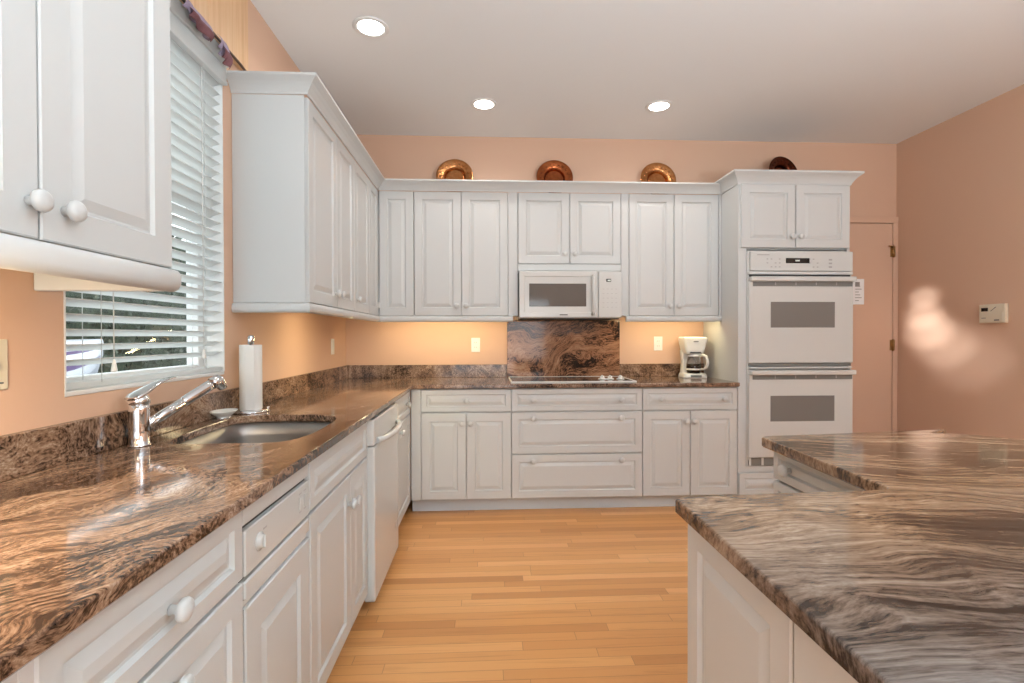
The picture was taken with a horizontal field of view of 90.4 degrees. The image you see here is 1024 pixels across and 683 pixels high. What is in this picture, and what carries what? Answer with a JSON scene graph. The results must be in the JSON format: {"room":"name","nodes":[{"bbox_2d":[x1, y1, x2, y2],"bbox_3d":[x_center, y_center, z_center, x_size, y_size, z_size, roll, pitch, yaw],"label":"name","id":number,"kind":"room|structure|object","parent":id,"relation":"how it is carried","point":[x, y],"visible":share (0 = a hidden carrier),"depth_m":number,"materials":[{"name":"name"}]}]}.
{"room":"kitchen","nodes":[
{"label":"kitchen","id":0,"kind":"room"},
{"bbox_2d":[0,0,345,435],"bbox_3d":[-1.250,-0.194,0.718,0.150,2.874,6.762,0,1,-3],"label":"wall","id":1,"kind":"structure","parent":0,"point":[31,321],"depth_m":1.83,"materials":[{"name":"beige paint"}]},
{"bbox_2d":[0,339,7,389],"bbox_3d":[-1.186,0.054,1.143,0.017,0.118,0.118,0,1,-3],"label":"light switch","id":2,"kind":"object","parent":1,"relation":"attached to","point":[3,342],"visible":1,"depth_m":1.19,"materials":[{"name":"beige plastic"}]},
{"bbox_2d":[0,0,181,291],"bbox_3d":[-1.001,-0.757,0.913,0.363,1.269,0.788,0,1,-3],"label":"upper cabinet","id":3,"kind":"object","parent":1,"relation":"attached to","point":[86,205],"visible":1,"depth_m":1.03,"materials":[{"name":"grey paint"}]},
{"bbox_2d":[63,82,224,396],"bbox_3d":[-1.295,-0.530,1.777,0.136,1.355,0.837,0,1,-3],"label":"window","id":4,"kind":"structure","parent":1,"relation":"in","point":[218,359],"depth_m":2.19,"materials":[{"name":"white"}]},
{"bbox_2d":[66,0,227,389],"bbox_3d":[-1.242,-0.553,1.779,0.088,1.364,0.831,0,1,-3],"label":"blind","id":5,"kind":"object","parent":4,"relation":"attached to","point":[196,65],"visible":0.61,"depth_m":1.96,"materials":[{"name":"white plastic"}]},
{"bbox_2d":[0,365,347,481],"bbox_3d":[-1.222,0.265,1.925,0.020,0.104,4.361,0,1,-3],"label":"backsplash","id":6,"kind":"structure","parent":1,"relation":"attached to","point":[22,453],"depth_m":1.47,"materials":[{"name":"brown stone"}]},
{"bbox_2d":[179,0,247,70],"bbox_3d":[-1.217,-1.442,1.734,0.019,0.392,1.310,0,1,-3],"label":"panel","id":7,"kind":"object","parent":1,"relation":"attached to","point":[228,19],"visible":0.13,"depth_m":2.22,"materials":[{"name":"beige fabric"}]},
{"bbox_2d":[181,0,246,70],"bbox_3d":[-1.193,-1.245,1.664,0.012,0.034,1.406,0,1,-3],"label":"curtain rod","id":8,"kind":"object","parent":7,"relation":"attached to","point":[183,1],"visible":0.39,"depth_m":2.22,"materials":[{"name":"brown"}]},
{"bbox_2d":[182,0,214,41],"bbox_3d":[-1.179,-1.210,1.915,0.045,0.078,0.176,0,1,-3],"label":"swag","id":9,"kind":"object","parent":8,"relation":"hanging from","point":[202,25],"visible":1,"depth_m":1.91},
{"bbox_2d":[217,37,232,69],"bbox_3d":[-1.188,-1.196,2.101,0.045,0.112,0.068,0,1,-3],"label":"swag","id":10,"kind":"object","parent":8,"relation":"hanging from","point":[224,52],"visible":1,"depth_m":2.10},
{"bbox_2d":[232,94,353,310],"bbox_3d":[-1.088,-0.645,2.683,0.364,0.931,0.808,0,1,-3],"label":"upper cabinet","id":11,"kind":"object","parent":1,"relation":"attached to","point":[293,177],"visible":0.99,"depth_m":2.28,"materials":[{"name":"grey paint"}]},
{"bbox_2d":[231,303,512,321],"bbox_3d":[-0.864,-0.162,3.200,0.868,0.044,2.007,0,1,31],"label":"rail","id":12,"kind":"object","parent":11,"relation":"attached to","point":[236,307],"visible":1,"depth_m":2.78,"materials":[{"name":"grey paint"}]},
{"bbox_2d":[226,70,721,194],"bbox_3d":[0.181,-1.153,3.054,2.939,0.070,1.558,0,1,-3],"label":"crown molding","id":13,"kind":"structure","parent":11,"relation":"attached to","point":[309,84],"depth_m":3.73,"materials":[{"name":"grey paint"}]},
{"bbox_2d":[331,339,333,354],"bbox_3d":[-1.318,0.037,3.740,0.010,0.116,0.072,0,1,-3],"label":"light switch","id":14,"kind":"object","parent":1,"relation":"attached to","point":[332,340],"visible":1,"depth_m":3.72,"materials":[{"name":"white plastic"}]},
{"bbox_2d":[354,160,369,313],"bbox_3d":[-1.118,-0.651,3.287,0.363,0.931,0.394,0,1,-3],"label":"upper cabinet","id":15,"kind":"object","parent":1,"relation":"attached to","point":[361,181],"visible":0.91,"depth_m":3.27,"materials":[{"name":"grey paint"}]},
{"bbox_2d":[326,500,687,682],"bbox_3d":[1.130,1.286,0.926,4.915,0.100,6.912,0,1,-3],"label":"floor","id":16,"kind":"structure","parent":0,"point":[560,595],"depth_m":2.40,"materials":[{"name":"brown wood"}]},
{"bbox_2d":[2,512,242,682],"bbox_3d":[-0.851,0.799,0.845,0.622,0.882,0.512,0,1,-3],"label":"base cabinet","id":17,"kind":"object","parent":16,"relation":"on","point":[183,623],"visible":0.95,"depth_m":0.85,"materials":[{"name":"grey paint"}]},
{"bbox_2d":[238,464,309,682],"bbox_3d":[-0.883,0.794,1.310,0.602,0.882,0.412,0,1,-3],"label":"base cabinet","id":18,"kind":"object","parent":16,"relation":"on","point":[275,544],"visible":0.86,"depth_m":1.30,"materials":[{"name":"grey paint"}]},
{"bbox_2d":[299,496,302,509],"bbox_3d":[-0.602,0.460,1.450,0.004,0.036,0.020,0,1,-3],"label":"switch","id":19,"kind":"object","parent":18,"relation":"attached to","point":[300,497],"depth_m":1.45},
{"bbox_2d":[304,422,367,682],"bbox_3d":[-0.902,0.789,1.886,0.622,0.882,0.735,0,1,-3],"label":"base cabinet","id":20,"kind":"object","parent":16,"relation":"on","point":[337,534],"visible":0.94,"depth_m":1.80,"materials":[{"name":"grey paint"}]},
{"bbox_2d":[365,403,401,601],"bbox_3d":[-0.907,0.786,2.563,0.673,0.874,0.610,0,1,-3],"label":"dishwasher","id":21,"kind":"object","parent":16,"relation":"on","point":[383,429],"visible":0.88,"depth_m":2.42,"materials":[{"name":"white metal"}]},
{"bbox_2d":[394,392,410,526],"bbox_3d":[-0.969,0.775,3.237,0.622,0.882,0.734,0,1,-3],"label":"base cabinet","id":22,"kind":"object","parent":16,"relation":"on","point":[403,404],"visible":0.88,"depth_m":3.27,"materials":[{"name":"grey paint"}]},
{"bbox_2d":[411,388,510,510],"bbox_3d":[-0.369,0.768,3.842,0.703,0.882,0.622,0,1,-3],"label":"base cabinet","id":23,"kind":"object","parent":16,"relation":"on","point":[461,438],"visible":0.97,"depth_m":3.57,"materials":[{"name":"grey paint"}]},
{"bbox_2d":[511,387,641,508],"bbox_3d":[0.450,0.766,3.882,0.938,0.882,0.622,0,1,-3],"label":"base cabinet","id":24,"kind":"object","parent":16,"relation":"on","point":[571,447],"visible":0.98,"depth_m":3.61,"materials":[{"name":"grey paint"}]},
{"bbox_2d":[639,387,736,506],"bbox_3d":[1.266,0.764,3.922,0.696,0.882,0.622,0,1,-3],"label":"base cabinet","id":25,"kind":"object","parent":16,"relation":"on","point":[689,434],"visible":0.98,"depth_m":3.65,"materials":[{"name":"grey paint"}]},
{"bbox_2d":[0,363,739,682],"bbox_3d":[0.236,0.276,1.997,2.940,0.134,4.361,0,1,-3],"label":"countertop","id":26,"kind":"structure","parent":25,"relation":"on","point":[87,517],"depth_m":1.19,"materials":[{"name":"brown stone"}]},
{"bbox_2d":[124,375,226,447],"bbox_3d":[-1.113,0.218,1.701,0.070,0.200,0.364,0,1,14],"label":"faucet","id":27,"kind":"object","parent":26,"relation":"on","point":[140,422],"visible":1,"depth_m":1.56,"materials":[{"name":"silver metal"}]},
{"bbox_2d":[209,408,237,419],"bbox_3d":[-1.173,0.298,2.068,0.093,0.034,0.133,0,1,-3],"label":"soap dish","id":28,"kind":"object","parent":26,"relation":"on","point":[221,414],"visible":1,"depth_m":2.05,"materials":[{"name":"white ceramic"}]},
{"bbox_2d":[234,335,269,413],"bbox_3d":[-1.163,0.142,2.262,0.154,0.340,0.154,0,1,-3],"label":"paper towel holder","id":29,"kind":"object","parent":26,"relation":"on","point":[250,338],"visible":0.58,"depth_m":2.24,"materials":[{"name":"silver metal"}]},
{"bbox_2d":[239,345,262,409],"bbox_3d":[-1.163,0.158,2.262,0.092,0.286,0.093,0,1,-3],"label":"paper towel roll","id":30,"kind":"object","parent":29,"relation":"on","point":[250,356],"visible":0.99,"depth_m":2.22,"materials":[{"name":"white paper"}]},
{"bbox_2d":[182,421,331,443],"bbox_3d":[-0.919,0.447,1.889,0.487,0.198,0.636,0,1,-3],"label":"sink","id":31,"kind":"object","parent":26,"relation":"in","point":[255,432],"visible":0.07,"depth_m":2.17,"materials":[{"name":"silver metal"}]},
{"bbox_2d":[508,375,636,382],"bbox_3d":[0.439,0.275,3.897,0.915,0.036,0.455,0,1,-3],"label":"cooktop","id":32,"kind":"object","parent":26,"relation":"in","point":[534,379],"visible":1,"depth_m":3.85,"materials":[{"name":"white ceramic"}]},
{"bbox_2d":[678,337,708,377],"bbox_3d":[1.451,0.126,4.065,0.196,0.326,0.211,0,1,1],"label":"coffee maker","id":33,"kind":"object","parent":26,"relation":"on","point":[692,349],"visible":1,"depth_m":4.01,"materials":[{"name":"white plastic"}]},
{"bbox_2d":[688,524,857,682],"bbox_3d":[0.631,0.803,0.277,0.460,0.880,1.599,0,1,-3],"label":"base cabinet","id":34,"kind":"object","parent":16,"relation":"on","point":[736,634],"visible":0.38,"depth_m":0.84,"materials":[{"name":"grey paint"}]},
{"bbox_2d":[675,430,1023,682],"bbox_3d":[1.113,0.341,0.618,1.517,0.032,2.318,0,1,-3],"label":"countertop","id":35,"kind":"structure","parent":34,"relation":"on","point":[916,575],"depth_m":0.79,"materials":[{"name":"stone"}]},
{"bbox_2d":[703,169,864,494],"bbox_3d":[2.027,-0.008,3.938,0.954,2.421,0.650,0,1,-3],"label":"tall cabinet","id":36,"kind":"object","parent":16,"relation":"on","point":[762,210],"visible":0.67,"depth_m":3.66,"materials":[{"name":"grey paint"}]},
{"bbox_2d":[625,316,721,321],"bbox_3d":[1.240,-0.173,3.896,0.743,0.044,0.032,0,1,-3],"label":"rail","id":37,"kind":"object","parent":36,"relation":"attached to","point":[627,318],"visible":1,"depth_m":3.88,"materials":[{"name":"grey paint"}]},
{"bbox_2d":[769,156,796,169],"bbox_3d":[2.191,-1.327,4.112,0.294,0.348,0.108,0,1,-17],"label":"decorative plate","id":38,"kind":"object","parent":36,"relation":"on","point":[778,163],"visible":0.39,"depth_m":4.13,"materials":[{"name":"orange metal"}]},
{"bbox_2d":[746,251,856,465],"bbox_3d":[2.062,0.118,3.911,0.776,1.553,0.615,0,1,-3],"label":"double wall oven","id":39,"kind":"object","parent":36,"relation":"on","point":[799,304],"visible":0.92,"depth_m":3.64,"materials":[{"name":"white metal"}]},
{"bbox_2d":[774,452,863,492],"bbox_3d":[1.172,0.790,1.403,0.654,0.880,0.600,0,1,-3],"label":"base cabinet","id":40,"kind":"object","parent":16,"relation":"on","point":[793,476],"visible":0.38,"depth_m":1.54,"materials":[{"name":"grey paint"}]},
{"bbox_2d":[345,135,896,478],"bbox_3d":[0.960,-0.235,4.287,4.915,2.874,0.150,0,1,-3],"label":"wall","id":41,"kind":"structure","parent":0,"point":[873,193],"depth_m":4.18,"materials":[{"name":"beige paint"}]},
{"bbox_2d":[369,180,414,315],"bbox_3d":[-1.030,-0.656,3.800,0.589,0.931,0.613,0,1,-3],"label":"upper cabinet","id":42,"kind":"object","parent":41,"relation":"attached to","point":[391,213],"visible":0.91,"depth_m":3.79,"materials":[{"name":"grey paint"}]},
{"bbox_2d":[348,364,506,377],"bbox_3d":[-0.680,0.241,4.125,1.278,0.104,0.020,0,1,-3],"label":"backsplash","id":43,"kind":"structure","parent":41,"relation":"attached to","point":[484,370],"depth_m":4.11,"materials":[{"name":"brown stone"}]},
{"bbox_2d":[414,191,517,317],"bbox_3d":[-0.352,-0.659,3.959,0.774,0.931,0.363,0,1,-3],"label":"upper cabinet","id":44,"kind":"object","parent":41,"relation":"attached to","point":[466,243],"visible":0.99,"depth_m":3.81,"materials":[{"name":"grey paint"}]},
{"bbox_2d":[436,159,472,191],"bbox_3d":[-0.457,-1.296,4.057,0.294,0.334,0.108,0,1,-3],"label":"decorative plate","id":45,"kind":"object","parent":44,"relation":"on","point":[453,168],"visible":0.52,"depth_m":4.07,"materials":[{"name":"orange metal"}]},
{"bbox_2d":[471,338,479,351],"bbox_3d":[-0.297,0.028,4.149,0.072,0.116,0.008,0,1,-3],"label":"electrical outlet","id":46,"kind":"object","parent":41,"relation":"attached to","point":[475,342],"visible":1,"depth_m":4.15,"materials":[{"name":"white plastic"}]},
{"bbox_2d":[507,321,619,376],"bbox_3d":[0.424,0.059,4.177,0.929,0.462,0.021,0,1,-3],"label":"backsplash panel","id":47,"kind":"object","parent":41,"relation":"attached to","point":[534,348],"visible":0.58,"depth_m":4.17,"materials":[{"name":"brown stone"}]},
{"bbox_2d":[517,193,620,271],"bbox_3d":[0.430,-0.832,3.995,0.786,0.589,0.363,0,1,-3],"label":"upper cabinet","id":48,"kind":"object","parent":41,"relation":"attached to","point":[557,231],"visible":0.98,"depth_m":3.85,"materials":[{"name":"grey paint"}]},
{"bbox_2d":[537,160,572,192],"bbox_3d":[0.344,-1.300,4.096,0.294,0.338,0.108,0,1,-3],"label":"decorative plate","id":49,"kind":"object","parent":48,"relation":"on","point":[552,170],"visible":0.53,"depth_m":4.11,"materials":[{"name":"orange metal"}]},
{"bbox_2d":[516,271,620,319],"bbox_3d":[0.428,-0.349,3.953,0.766,0.358,0.444,0,1,-3],"label":"microwave","id":50,"kind":"object","parent":48,"relation":"attached to","point":[542,295],"visible":1,"depth_m":3.78,"materials":[{"name":"white plastic"}]},
{"bbox_2d":[654,337,661,350],"bbox_3d":[1.215,0.017,4.223,0.072,0.116,0.008,0,1,-3],"label":"electrical outlet","id":51,"kind":"object","parent":41,"relation":"attached to","point":[657,340],"visible":1,"depth_m":4.22,"materials":[{"name":"white plastic"}]},
{"bbox_2d":[620,363,703,376],"bbox_3d":[1.244,0.236,4.220,0.708,0.104,0.020,0,1,-3],"label":"backsplash","id":52,"kind":"structure","parent":41,"relation":"attached to","point":[625,369],"depth_m":4.21,"materials":[{"name":"brown stone"}]},
{"bbox_2d":[620,193,720,316],"bbox_3d":[1.214,-0.663,4.036,0.781,0.931,0.363,0,1,-3],"label":"upper cabinet","id":53,"kind":"object","parent":41,"relation":"attached to","point":[671,243],"visible":0.95,"depth_m":3.89,"materials":[{"name":"grey paint"}]},
{"bbox_2d":[640,163,675,181],"bbox_3d":[1.189,-1.298,4.138,0.294,0.330,0.108,0,1,-3],"label":"decorative plate","id":54,"kind":"object","parent":53,"relation":"on","point":[653,172],"visible":0.54,"depth_m":4.16,"materials":[{"name":"orange metal"}]},
{"bbox_2d":[850,217,898,432],"bbox_3d":[2.862,0.073,4.277,0.818,2.250,0.064,0,1,-3],"label":"door","id":55,"kind":"structure","parent":41,"relation":"in","point":[874,247],"depth_m":4.29,"materials":[{"name":"beige paint"}]},
{"bbox_2d":[853,279,863,303],"bbox_3d":[2.915,-0.420,4.283,0.108,0.215,0.002,0,1,-3],"label":"paper notice","id":56,"kind":"object","parent":55,"relation":"attached to","point":[858,286],"visible":0.96,"depth_m":4.28,"materials":[{"name":"white paper"}]},
{"bbox_2d":[251,0,1023,143],"bbox_3d":[1.123,-1.688,0.896,4.915,0.100,6.912,0,1,-3],"label":"ceiling","id":57,"kind":"structure","parent":0,"point":[818,71],"depth_m":3.05,"materials":[{"name":"white paint"}]},
{"bbox_2d":[352,16,388,37],"bbox_3d":[-0.741,-1.648,2.668,0.186,0.006,0.186,0,1,-3],"label":"recessed light","id":58,"kind":"object","parent":57,"relation":"in","point":[368,26],"visible":1,"depth_m":2.66,"materials":[{"name":"white glass"}]},
{"bbox_2d":[471,98,496,110],"bbox_3d":[-0.196,-1.658,3.555,0.186,0.006,0.186,0,1,-3],"label":"recessed light","id":59,"kind":"object","parent":57,"relation":"in","point":[484,104],"visible":1,"depth_m":3.55,"materials":[{"name":"white glass"}]},
{"bbox_2d":[646,100,672,111],"bbox_3d":[1.040,-1.661,3.592,0.186,0.006,0.186,0,1,-3],"label":"recessed light","id":60,"kind":"object","parent":57,"relation":"in","point":[660,105],"visible":1,"depth_m":3.59,"materials":[{"name":"white glass"}]},
{"bbox_2d":[896,84,1023,439],"bbox_3d":[3.510,-0.207,0.953,0.150,2.874,6.762,0,1,-3],"label":"wall","id":61,"kind":"structure","parent":0,"point":[960,179],"depth_m":3.71,"materials":[{"name":"beige paint"}]},
{"bbox_2d":[979,303,1007,322],"bbox_3d":[3.294,-0.191,3.479,0.030,0.130,0.182,0,1,-3],"label":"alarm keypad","id":62,"kind":"object","parent":61,"relation":"attached to","point":[989,313],"visible":1,"depth_m":3.46,"materials":[{"name":"beige plastic"}]},
{"label":"outside","id":63,"kind":"structure","parent":0,"visible":0},
{"bbox_3d":[-9.174,1.591,7.573,14.413,0.100,28.000,0,1,-3],"label":"ground","id":64,"kind":"structure","parent":63,"visible":0},
{"bbox_2d":[66,339,103,375],"bbox_3d":[-6.504,0.625,6.093,1.707,1.849,4.000,0,1,-3],"label":"parked vehicle","id":65,"kind":"object","parent":64,"relation":"on","point":[92,368],"visible":0.12,"depth_m":7.08,"materials":[{"name":"white"}]},
{"bbox_2d":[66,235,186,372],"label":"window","id":66,"kind":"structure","parent":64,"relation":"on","point":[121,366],"depth_m":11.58,"materials":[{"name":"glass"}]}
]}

